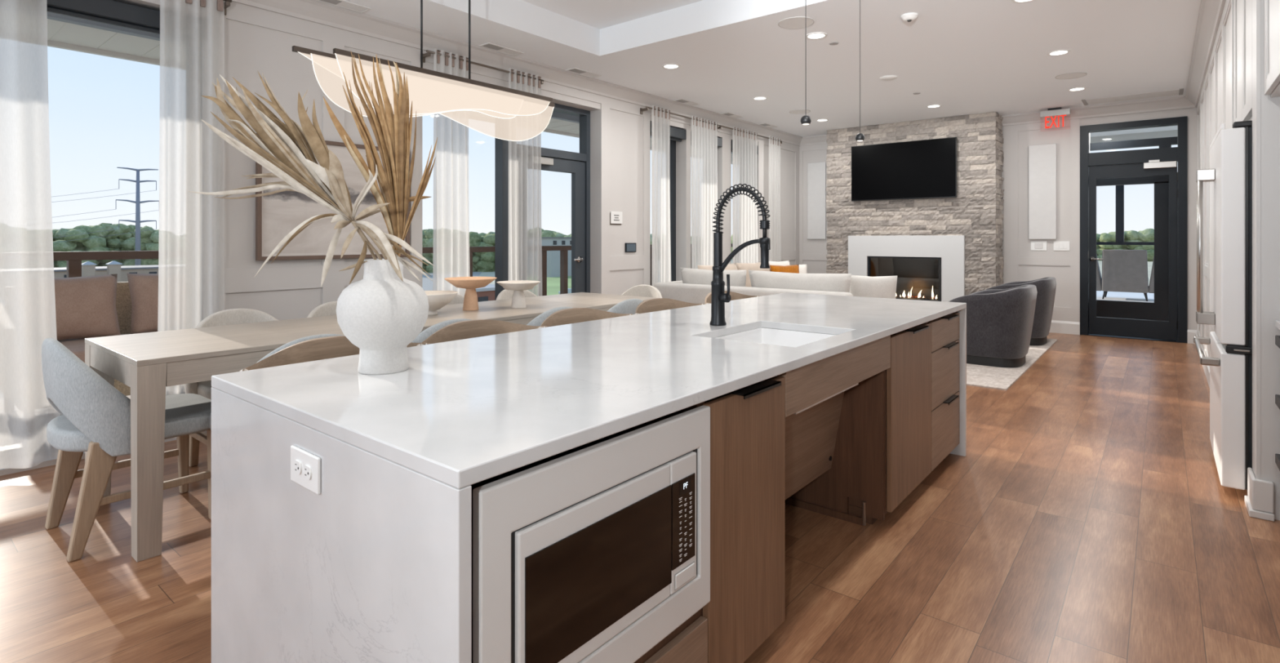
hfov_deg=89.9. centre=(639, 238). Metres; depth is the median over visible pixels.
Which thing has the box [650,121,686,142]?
roller shade
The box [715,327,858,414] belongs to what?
sink
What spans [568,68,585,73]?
grille
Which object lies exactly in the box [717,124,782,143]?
curtain rod
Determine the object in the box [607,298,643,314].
dining chair
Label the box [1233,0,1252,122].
upper cabinet
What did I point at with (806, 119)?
pendant
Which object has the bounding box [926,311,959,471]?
base cabinet
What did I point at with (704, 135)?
curtain
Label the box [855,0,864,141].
pendant
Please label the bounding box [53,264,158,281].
building
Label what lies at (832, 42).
cap
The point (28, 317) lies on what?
curtain
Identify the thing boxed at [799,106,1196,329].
wall
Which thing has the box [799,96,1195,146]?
trim
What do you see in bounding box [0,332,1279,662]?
floor
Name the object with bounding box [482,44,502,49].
grille
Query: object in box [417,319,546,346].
counter stool
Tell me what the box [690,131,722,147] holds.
roller shade
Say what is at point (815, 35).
recessed light
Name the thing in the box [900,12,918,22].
smoke detector
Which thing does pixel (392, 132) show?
palm
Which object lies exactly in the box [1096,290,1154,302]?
floor
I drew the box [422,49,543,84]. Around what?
curtain rod
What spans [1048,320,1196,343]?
baseboard
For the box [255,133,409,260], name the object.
framed print
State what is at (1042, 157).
wall panel
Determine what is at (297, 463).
receptacle
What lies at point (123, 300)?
outdoor sofa
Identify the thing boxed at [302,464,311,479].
receptacle
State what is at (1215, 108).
wall
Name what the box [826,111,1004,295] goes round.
wall
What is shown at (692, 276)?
cushion
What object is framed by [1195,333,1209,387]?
baseboard
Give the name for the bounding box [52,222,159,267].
treeline
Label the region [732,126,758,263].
curtain
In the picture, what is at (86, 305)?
pillow
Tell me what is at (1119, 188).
porch railing
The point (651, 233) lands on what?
treeline
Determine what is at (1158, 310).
door
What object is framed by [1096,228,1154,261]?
treeline
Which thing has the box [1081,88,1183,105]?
ceiling vent
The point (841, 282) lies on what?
cushion
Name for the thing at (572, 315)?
counter stool
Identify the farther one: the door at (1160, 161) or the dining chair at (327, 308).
the door at (1160, 161)
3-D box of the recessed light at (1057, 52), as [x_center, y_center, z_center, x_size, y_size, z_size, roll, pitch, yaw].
[3.705,-1.642,5.669,0.176,0.006,0.176,0,0,39]
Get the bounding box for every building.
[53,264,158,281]
[475,284,494,302]
[542,236,571,277]
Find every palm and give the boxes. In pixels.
[187,71,434,287]
[323,52,437,256]
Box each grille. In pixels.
[320,0,342,4]
[336,1,367,11]
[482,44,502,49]
[497,48,519,54]
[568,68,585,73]
[580,71,599,76]
[675,99,688,102]
[684,102,697,105]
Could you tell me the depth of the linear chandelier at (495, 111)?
3.86 m
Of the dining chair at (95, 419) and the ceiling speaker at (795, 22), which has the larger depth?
the ceiling speaker at (795, 22)
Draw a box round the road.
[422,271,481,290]
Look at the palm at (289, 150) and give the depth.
1.71 m
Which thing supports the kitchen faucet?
on the countertop at (374, 566)
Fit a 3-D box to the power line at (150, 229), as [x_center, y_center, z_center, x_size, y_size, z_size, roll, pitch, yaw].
[-251.961,0.650,200.943,61.788,8.194,149.675,0,0,39]
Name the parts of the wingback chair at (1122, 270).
backrest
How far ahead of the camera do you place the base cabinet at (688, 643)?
1.55 m
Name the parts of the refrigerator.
bar handle, bar handle, bar handle, handle post, handle post, handle post, handle post, handle post, handle post, door, freezer drawer, door, hinge plate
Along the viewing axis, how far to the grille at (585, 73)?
6.42 m
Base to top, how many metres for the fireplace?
1.162 m
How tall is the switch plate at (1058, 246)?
0.120 m
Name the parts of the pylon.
arm, arm, arm, arm, arm, arm, arm, arm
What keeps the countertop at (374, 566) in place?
on the floor at (1086, 515)
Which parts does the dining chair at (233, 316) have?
leg, seat, backrest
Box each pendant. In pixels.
[800,0,811,124]
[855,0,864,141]
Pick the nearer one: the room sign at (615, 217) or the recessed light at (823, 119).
the room sign at (615, 217)
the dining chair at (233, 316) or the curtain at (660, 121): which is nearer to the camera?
the dining chair at (233, 316)
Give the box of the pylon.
[115,167,159,265]
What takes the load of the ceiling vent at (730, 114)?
in the ceiling at (965, 57)
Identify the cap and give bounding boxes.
[828,41,838,44]
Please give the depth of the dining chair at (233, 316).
3.53 m
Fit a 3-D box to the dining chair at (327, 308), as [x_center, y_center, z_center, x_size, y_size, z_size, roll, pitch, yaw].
[-1.721,0.812,3.917,0.592,0.825,0.608,0,0,39]
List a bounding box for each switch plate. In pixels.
[1031,240,1046,250]
[1053,241,1069,250]
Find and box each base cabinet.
[625,403,707,662]
[700,374,785,662]
[848,322,931,524]
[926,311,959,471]
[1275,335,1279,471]
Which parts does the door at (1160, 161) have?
handle, closer arm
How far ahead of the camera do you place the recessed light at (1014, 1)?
4.43 m
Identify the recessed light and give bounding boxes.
[662,63,679,68]
[752,96,767,100]
[804,31,827,39]
[815,118,828,121]
[925,104,941,107]
[1011,0,1033,2]
[1047,48,1070,55]
[1067,87,1086,91]
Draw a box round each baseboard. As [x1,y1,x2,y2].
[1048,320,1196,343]
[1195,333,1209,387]
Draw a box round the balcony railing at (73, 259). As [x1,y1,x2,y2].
[53,243,732,295]
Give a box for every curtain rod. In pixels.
[223,0,231,15]
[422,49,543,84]
[640,106,718,127]
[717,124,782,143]
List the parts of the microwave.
door, control panel, touch panel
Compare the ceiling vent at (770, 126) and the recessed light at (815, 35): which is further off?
the ceiling vent at (770, 126)
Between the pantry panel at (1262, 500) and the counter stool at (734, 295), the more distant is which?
the counter stool at (734, 295)
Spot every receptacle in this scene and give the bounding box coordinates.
[293,459,302,475]
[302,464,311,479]
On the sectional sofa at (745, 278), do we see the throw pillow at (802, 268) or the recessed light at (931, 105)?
the throw pillow at (802, 268)
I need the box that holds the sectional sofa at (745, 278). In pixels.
[653,262,853,303]
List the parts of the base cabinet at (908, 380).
door, edge pull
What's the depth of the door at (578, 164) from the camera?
6.82 m
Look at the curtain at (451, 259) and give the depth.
5.26 m
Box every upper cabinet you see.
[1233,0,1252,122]
[1264,0,1279,97]
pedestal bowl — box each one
[444,276,496,310]
[496,280,540,308]
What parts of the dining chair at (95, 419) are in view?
leg, backrest, leg, seat, leg, rail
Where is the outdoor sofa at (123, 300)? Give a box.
[57,281,132,395]
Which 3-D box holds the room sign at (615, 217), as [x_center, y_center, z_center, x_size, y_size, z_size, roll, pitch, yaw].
[-0.263,-0.218,7.015,0.013,0.143,0.203,0,0,39]
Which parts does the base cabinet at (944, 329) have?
drawer, drawer, drawer, edge pull, edge pull, edge pull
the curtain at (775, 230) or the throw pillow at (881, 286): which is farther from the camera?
the curtain at (775, 230)
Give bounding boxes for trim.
[231,0,802,146]
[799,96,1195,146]
[1185,0,1225,107]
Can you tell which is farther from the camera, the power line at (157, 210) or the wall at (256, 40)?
the power line at (157, 210)
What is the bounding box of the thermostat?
[624,242,635,252]
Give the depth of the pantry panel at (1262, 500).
2.81 m
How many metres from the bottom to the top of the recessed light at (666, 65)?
0.006 m
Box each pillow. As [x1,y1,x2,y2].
[53,273,120,340]
[126,273,158,333]
[768,260,789,266]
[769,264,799,273]
[799,263,807,273]
[849,275,897,298]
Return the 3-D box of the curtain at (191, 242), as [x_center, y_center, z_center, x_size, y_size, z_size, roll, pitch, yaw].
[-2.704,-0.175,3.858,0.100,2.700,0.353,0,0,32]
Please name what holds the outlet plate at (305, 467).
attached to the countertop at (374, 566)
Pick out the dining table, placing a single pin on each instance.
(148, 362)
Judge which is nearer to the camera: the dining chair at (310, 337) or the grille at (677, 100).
the dining chair at (310, 337)
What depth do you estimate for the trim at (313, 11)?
5.51 m
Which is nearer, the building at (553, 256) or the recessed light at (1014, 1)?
the recessed light at (1014, 1)
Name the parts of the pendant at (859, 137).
cord, lamp shade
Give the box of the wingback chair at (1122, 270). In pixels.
[1096,249,1154,301]
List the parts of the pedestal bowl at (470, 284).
dish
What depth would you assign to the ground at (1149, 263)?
242.84 m
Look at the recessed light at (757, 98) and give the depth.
7.52 m
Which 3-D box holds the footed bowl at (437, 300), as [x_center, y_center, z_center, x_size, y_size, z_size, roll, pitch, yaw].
[-1.270,0.396,3.872,0.330,0.134,0.330,0,0,39]
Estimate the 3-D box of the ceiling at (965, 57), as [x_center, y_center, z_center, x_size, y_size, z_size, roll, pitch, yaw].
[0.712,-1.790,3.740,6.220,0.290,13.300,0,0,39]
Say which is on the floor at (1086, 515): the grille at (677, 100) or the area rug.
the area rug
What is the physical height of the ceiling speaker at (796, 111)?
0.006 m
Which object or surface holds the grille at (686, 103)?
attached to the ceiling vent at (680, 100)
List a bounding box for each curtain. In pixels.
[0,0,60,469]
[157,0,224,437]
[432,48,470,296]
[508,67,542,296]
[651,105,671,286]
[691,115,717,268]
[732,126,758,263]
[768,135,781,262]
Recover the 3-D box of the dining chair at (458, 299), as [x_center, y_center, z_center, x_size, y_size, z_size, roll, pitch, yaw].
[-1.222,0.812,4.529,0.592,0.825,0.608,0,0,39]
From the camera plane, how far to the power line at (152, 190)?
234.96 m
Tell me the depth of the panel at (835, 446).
2.70 m
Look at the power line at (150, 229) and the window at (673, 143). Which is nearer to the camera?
the window at (673, 143)
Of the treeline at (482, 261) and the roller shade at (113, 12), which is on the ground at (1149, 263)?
the treeline at (482, 261)
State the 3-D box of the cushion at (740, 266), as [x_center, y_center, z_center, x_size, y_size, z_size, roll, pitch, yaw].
[1.478,0.525,8.243,0.210,0.437,0.850,0,0,39]
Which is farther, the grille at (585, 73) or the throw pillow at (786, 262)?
the throw pillow at (786, 262)
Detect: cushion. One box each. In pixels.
[57,333,128,362]
[680,267,746,286]
[697,262,737,270]
[736,262,770,287]
[748,270,851,292]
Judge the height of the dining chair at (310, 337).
0.825 m
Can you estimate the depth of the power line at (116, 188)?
230.00 m
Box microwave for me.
[470,404,710,662]
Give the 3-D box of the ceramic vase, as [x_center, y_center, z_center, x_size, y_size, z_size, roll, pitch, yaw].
[-0.708,0.211,1.770,0.238,0.306,0.238,0,0,39]
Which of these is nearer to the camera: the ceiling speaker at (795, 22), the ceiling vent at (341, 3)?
the ceiling vent at (341, 3)
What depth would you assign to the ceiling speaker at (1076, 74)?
6.46 m
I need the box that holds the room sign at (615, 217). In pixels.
[609,211,622,224]
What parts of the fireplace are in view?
firebox trim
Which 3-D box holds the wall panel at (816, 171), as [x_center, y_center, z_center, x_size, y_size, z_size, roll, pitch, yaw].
[2.857,-0.605,10.348,0.310,1.236,0.045,0,0,39]
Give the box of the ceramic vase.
[336,258,428,374]
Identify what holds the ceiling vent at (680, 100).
in the ceiling at (965, 57)
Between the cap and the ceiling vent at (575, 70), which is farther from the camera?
the ceiling vent at (575, 70)
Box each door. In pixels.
[541,102,590,293]
[1080,115,1187,342]
[1089,136,1177,320]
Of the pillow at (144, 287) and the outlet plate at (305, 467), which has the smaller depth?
the outlet plate at (305, 467)
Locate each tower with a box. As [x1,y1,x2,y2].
[81,261,97,276]
[105,260,122,281]
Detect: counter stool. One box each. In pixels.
[240,335,430,371]
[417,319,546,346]
[537,307,632,328]
[635,297,704,314]
[704,290,759,304]
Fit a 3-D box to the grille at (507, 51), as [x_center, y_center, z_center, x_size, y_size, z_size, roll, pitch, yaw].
[-1.151,-1.643,5.634,0.100,0.003,0.183,0,0,39]
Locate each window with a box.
[494,137,508,300]
[670,139,675,281]
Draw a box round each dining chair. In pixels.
[41,337,211,562]
[184,308,277,466]
[206,333,343,519]
[306,301,337,317]
[411,318,471,342]
[447,293,464,304]
[496,288,537,300]
[526,306,572,325]
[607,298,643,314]
[622,284,662,297]
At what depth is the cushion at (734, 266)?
7.62 m
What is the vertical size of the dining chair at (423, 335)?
0.825 m
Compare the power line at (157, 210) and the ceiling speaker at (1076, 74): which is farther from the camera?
the power line at (157, 210)
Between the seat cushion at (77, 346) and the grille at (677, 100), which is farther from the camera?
the grille at (677, 100)
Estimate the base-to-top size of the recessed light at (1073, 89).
0.006 m
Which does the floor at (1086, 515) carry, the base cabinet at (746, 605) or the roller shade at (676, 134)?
the base cabinet at (746, 605)
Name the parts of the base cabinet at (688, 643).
drawer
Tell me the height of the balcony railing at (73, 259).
1.145 m
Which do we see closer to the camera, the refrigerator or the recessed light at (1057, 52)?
the refrigerator
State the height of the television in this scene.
0.806 m
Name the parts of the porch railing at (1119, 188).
tall post, rail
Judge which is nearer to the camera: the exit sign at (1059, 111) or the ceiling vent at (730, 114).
the exit sign at (1059, 111)
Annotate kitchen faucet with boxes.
[709,183,770,325]
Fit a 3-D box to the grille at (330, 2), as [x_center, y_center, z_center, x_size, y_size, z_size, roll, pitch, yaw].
[-2.150,-1.643,4.406,0.100,0.003,0.163,0,0,39]
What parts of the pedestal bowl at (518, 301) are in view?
dish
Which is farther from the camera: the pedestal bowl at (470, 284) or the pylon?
the pylon
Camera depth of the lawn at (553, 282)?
178.93 m
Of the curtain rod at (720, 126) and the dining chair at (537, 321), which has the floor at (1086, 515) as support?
the dining chair at (537, 321)
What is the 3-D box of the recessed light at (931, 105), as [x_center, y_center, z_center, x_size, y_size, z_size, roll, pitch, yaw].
[3.654,-1.642,7.967,0.176,0.006,0.176,0,0,39]
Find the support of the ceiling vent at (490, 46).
in the ceiling at (965, 57)
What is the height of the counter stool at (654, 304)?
0.885 m
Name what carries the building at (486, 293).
on the ground at (1149, 263)
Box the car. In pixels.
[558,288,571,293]
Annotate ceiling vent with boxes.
[316,0,371,13]
[479,42,524,55]
[564,67,601,77]
[673,98,700,106]
[720,112,742,118]
[757,123,777,128]
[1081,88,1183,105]
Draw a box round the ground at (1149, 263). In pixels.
[422,258,1152,285]
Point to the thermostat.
(628, 247)
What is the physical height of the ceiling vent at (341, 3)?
0.006 m
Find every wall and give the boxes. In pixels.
[0,0,799,475]
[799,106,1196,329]
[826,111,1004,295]
[1088,133,1090,152]
[1196,0,1233,366]
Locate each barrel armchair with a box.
[948,284,1037,367]
[983,276,1056,345]
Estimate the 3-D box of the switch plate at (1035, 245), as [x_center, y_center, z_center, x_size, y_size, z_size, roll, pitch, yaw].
[5.242,0.100,8.424,0.180,0.120,0.016,0,0,39]
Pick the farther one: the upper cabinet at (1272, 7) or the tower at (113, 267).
the tower at (113, 267)
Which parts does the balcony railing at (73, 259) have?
post, rail, post, post, post, post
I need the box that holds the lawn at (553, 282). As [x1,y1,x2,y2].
[546,275,571,295]
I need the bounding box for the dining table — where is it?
[84,292,655,562]
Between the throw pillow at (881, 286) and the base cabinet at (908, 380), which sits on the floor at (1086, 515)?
the base cabinet at (908, 380)
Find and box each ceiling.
[344,0,1201,137]
[1090,124,1177,142]
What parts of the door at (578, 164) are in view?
handle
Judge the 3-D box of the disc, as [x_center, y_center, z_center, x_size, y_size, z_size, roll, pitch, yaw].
[2.542,-1.636,6.548,0.176,0.018,0.176,0,0,39]
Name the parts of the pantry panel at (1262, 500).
shoe moulding, moulding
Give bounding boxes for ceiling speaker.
[777,16,813,28]
[789,109,810,113]
[1055,71,1087,79]
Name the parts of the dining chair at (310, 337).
leg, seat, backrest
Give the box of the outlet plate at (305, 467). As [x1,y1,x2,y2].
[290,444,320,494]
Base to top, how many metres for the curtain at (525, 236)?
2.700 m
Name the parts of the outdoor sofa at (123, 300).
seat frame, backrest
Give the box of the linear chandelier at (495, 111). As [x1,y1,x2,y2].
[292,0,555,141]
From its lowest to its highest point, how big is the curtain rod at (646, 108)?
0.079 m
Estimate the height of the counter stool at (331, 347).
0.885 m
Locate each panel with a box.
[780,335,890,525]
[807,161,826,239]
[1028,143,1056,239]
[1244,0,1279,521]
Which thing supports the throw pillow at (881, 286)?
on the sectional sofa at (745, 278)
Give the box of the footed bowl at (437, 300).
[424,290,457,315]
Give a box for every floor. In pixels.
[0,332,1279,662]
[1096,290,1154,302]
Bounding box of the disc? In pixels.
[879,75,897,79]
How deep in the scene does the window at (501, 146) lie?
6.03 m
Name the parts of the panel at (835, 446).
sloping panel, panel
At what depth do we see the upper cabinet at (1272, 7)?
2.65 m
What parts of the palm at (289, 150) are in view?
stem, stem, stem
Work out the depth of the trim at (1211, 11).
5.20 m
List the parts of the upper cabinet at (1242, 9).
door, door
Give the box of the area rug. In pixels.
[966,338,1057,390]
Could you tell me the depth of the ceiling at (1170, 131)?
11.08 m
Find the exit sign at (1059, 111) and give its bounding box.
[1040,106,1071,128]
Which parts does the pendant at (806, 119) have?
cord, lamp shade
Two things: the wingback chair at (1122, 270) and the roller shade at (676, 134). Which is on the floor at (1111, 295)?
the wingback chair at (1122, 270)
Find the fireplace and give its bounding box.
[848,235,964,302]
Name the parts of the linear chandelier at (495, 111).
acrylic blade, rod, acrylic blade, acrylic blade, rod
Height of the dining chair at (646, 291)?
0.825 m
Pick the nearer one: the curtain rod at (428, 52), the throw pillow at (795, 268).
the curtain rod at (428, 52)
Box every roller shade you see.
[46,0,159,34]
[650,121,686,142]
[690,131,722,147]
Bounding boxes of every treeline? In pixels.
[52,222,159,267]
[422,228,571,272]
[650,233,732,252]
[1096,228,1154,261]
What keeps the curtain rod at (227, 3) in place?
attached to the wall at (256, 40)
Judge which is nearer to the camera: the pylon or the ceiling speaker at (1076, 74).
the ceiling speaker at (1076, 74)
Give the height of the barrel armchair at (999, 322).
0.755 m
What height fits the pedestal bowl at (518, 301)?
0.172 m
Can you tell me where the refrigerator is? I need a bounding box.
[1193,120,1252,491]
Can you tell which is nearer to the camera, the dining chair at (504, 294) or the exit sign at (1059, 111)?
the dining chair at (504, 294)
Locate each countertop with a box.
[211,292,966,662]
[1275,320,1279,329]
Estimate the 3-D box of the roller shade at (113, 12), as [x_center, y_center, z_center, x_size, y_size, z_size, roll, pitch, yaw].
[-3.360,-1.310,3.381,0.100,0.130,1.800,0,0,39]
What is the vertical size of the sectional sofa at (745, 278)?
0.906 m
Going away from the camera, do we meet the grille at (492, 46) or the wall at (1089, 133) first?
the grille at (492, 46)
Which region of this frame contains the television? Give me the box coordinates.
[851,137,956,201]
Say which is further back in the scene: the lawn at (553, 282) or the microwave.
the lawn at (553, 282)
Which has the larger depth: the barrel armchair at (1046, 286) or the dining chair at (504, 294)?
the barrel armchair at (1046, 286)
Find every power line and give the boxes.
[51,190,153,202]
[53,188,118,196]
[54,229,151,242]
[55,209,159,222]
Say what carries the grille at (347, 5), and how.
attached to the ceiling vent at (341, 3)
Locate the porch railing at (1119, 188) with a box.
[1096,185,1154,244]

